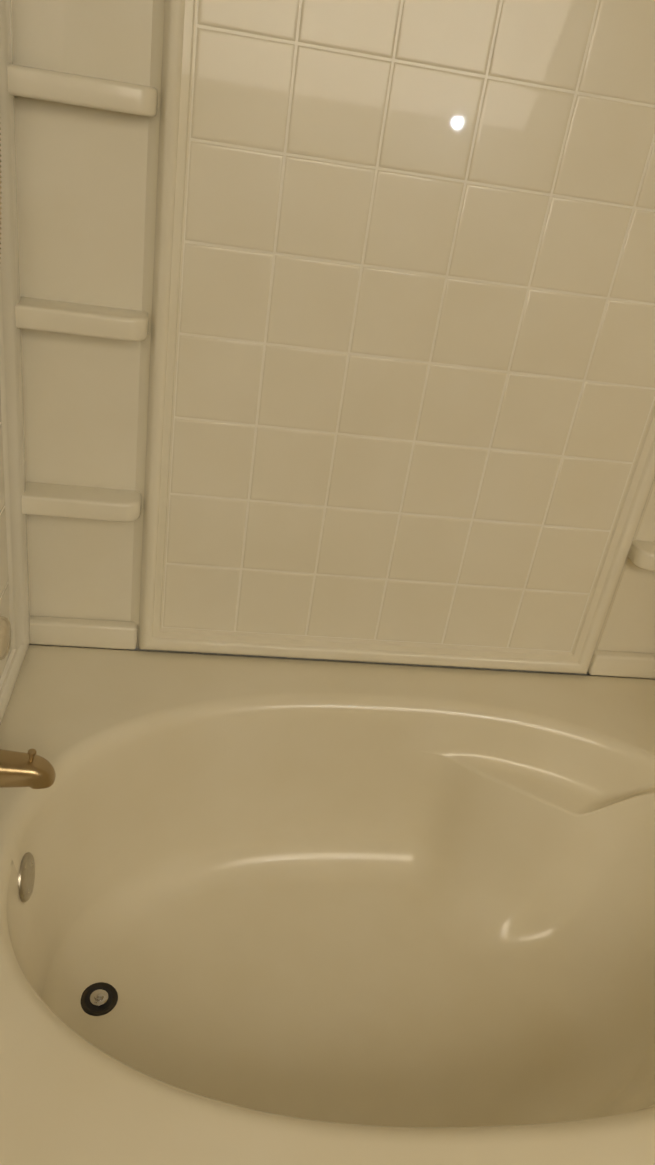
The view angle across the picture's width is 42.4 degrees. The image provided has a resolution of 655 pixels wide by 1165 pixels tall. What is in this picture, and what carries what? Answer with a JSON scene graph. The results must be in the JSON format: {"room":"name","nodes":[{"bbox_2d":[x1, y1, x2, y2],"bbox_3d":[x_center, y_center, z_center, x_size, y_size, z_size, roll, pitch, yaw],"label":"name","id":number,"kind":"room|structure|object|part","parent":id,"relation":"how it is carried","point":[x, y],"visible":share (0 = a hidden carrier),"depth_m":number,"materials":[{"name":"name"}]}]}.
{"room":"bathroom","nodes":[
{"label":"bathroom","id":0,"kind":"room"},
{"bbox_2d":[29,644,651,678],"bbox_3d":[-0.099,-0.498,1.593,4.500,2.420,0.170,4,28,-9],"label":"wall","id":1,"kind":"structure","parent":0,"point":[137,649],"depth_m":1.89,"materials":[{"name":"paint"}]},
{"bbox_2d":[7,0,164,649],"bbox_3d":[-0.415,-0.504,1.406,0.240,1.478,0.071,4,28,-9],"label":"panel","id":2,"kind":"object","parent":1,"relation":"attached to","point":[84,82],"visible":0.85,"depth_m":1.43,"materials":[{"name":"plastic"}]},
{"bbox_2d":[138,0,654,673],"bbox_3d":[0.203,-0.464,1.516,1.018,1.478,0.028,4,28,-9],"label":"tiles","id":3,"kind":"structure","parent":1,"relation":"attached to","point":[242,84],"depth_m":1.51,"materials":[{"name":"tile"}]},
{"bbox_2d":[162,0,654,651],"bbox_3d":[0.199,-0.470,1.516,0.912,1.368,0.001,4,28,-9],"label":"grout","id":4,"kind":"object","parent":3,"relation":"attached to","point":[446,276],"visible":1,"depth_m":1.51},
{"bbox_2d":[588,478,654,678],"bbox_3d":[0.811,-0.417,1.610,0.216,1.478,0.071,4,28,-9],"label":"panel","id":5,"kind":"object","parent":1,"relation":"attached to","point":[625,646],"visible":0.88,"depth_m":1.91,"materials":[{"name":"plastic"}]},
{"bbox_3d":[-0.083,1.411,0.686,4.500,0.050,3.600,4,28,-9],"label":"floor","id":6,"kind":"structure","parent":0,"visible":0},
{"bbox_2d":[0,645,654,1164],"bbox_3d":[0.110,0.662,1.525,1.468,0.520,1.079,4,28,-9],"label":"bathtub","id":7,"kind":"object","parent":6,"relation":"on","point":[272,911],"visible":1,"depth_m":1.64,"materials":[{"name":"ceramic"}]},
{"bbox_3d":[-0.483,0.472,1.351,0.020,0.076,0.076,4,28,-9],"label":"overflow plate","id":8,"kind":"part","parent":7,"relation":"part of","materials":[{"name":"silver metal"}]},
{"bbox_3d":[-0.544,-0.238,0.979,0.118,2.420,1.050,4,28,-9],"label":"wall","id":9,"kind":"structure","parent":0,"visible":0},
{"bbox_2d":[0,0,29,724],"bbox_3d":[-0.471,-0.299,1.009,0.028,1.478,0.946,4,28,-9],"label":"wall panel","id":10,"kind":"structure","parent":9,"relation":"attached to","point":[14,606],"depth_m":1.44,"materials":[{"name":"plastic"}]},
{"bbox_2d":[0,123,1,258],"bbox_3d":[-0.346,-0.693,0.850,0.146,0.923,0.296,4,28,-9],"label":"shower hose","id":11,"kind":"object","parent":10,"relation":"attached to","point":[0,197],"visible":1,"depth_m":1.10,"materials":[{"name":"silver metal"}]},
{"bbox_2d":[0,616,10,659],"bbox_3d":[-0.492,0.077,1.193,0.079,0.173,0.173,4,28,-9],"label":"escutcheon","id":12,"kind":"object","parent":10,"relation":"attached to","point":[5,632],"visible":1,"depth_m":1.19,"materials":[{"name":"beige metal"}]},
{"bbox_2d":[0,749,55,788],"bbox_3d":[-0.492,0.282,1.296,0.141,0.066,0.060,4,28,-9],"label":"spout","id":13,"kind":"object","parent":10,"relation":"attached to","point":[31,769],"visible":1,"depth_m":1.29,"materials":[{"name":"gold metal"}]}
]}

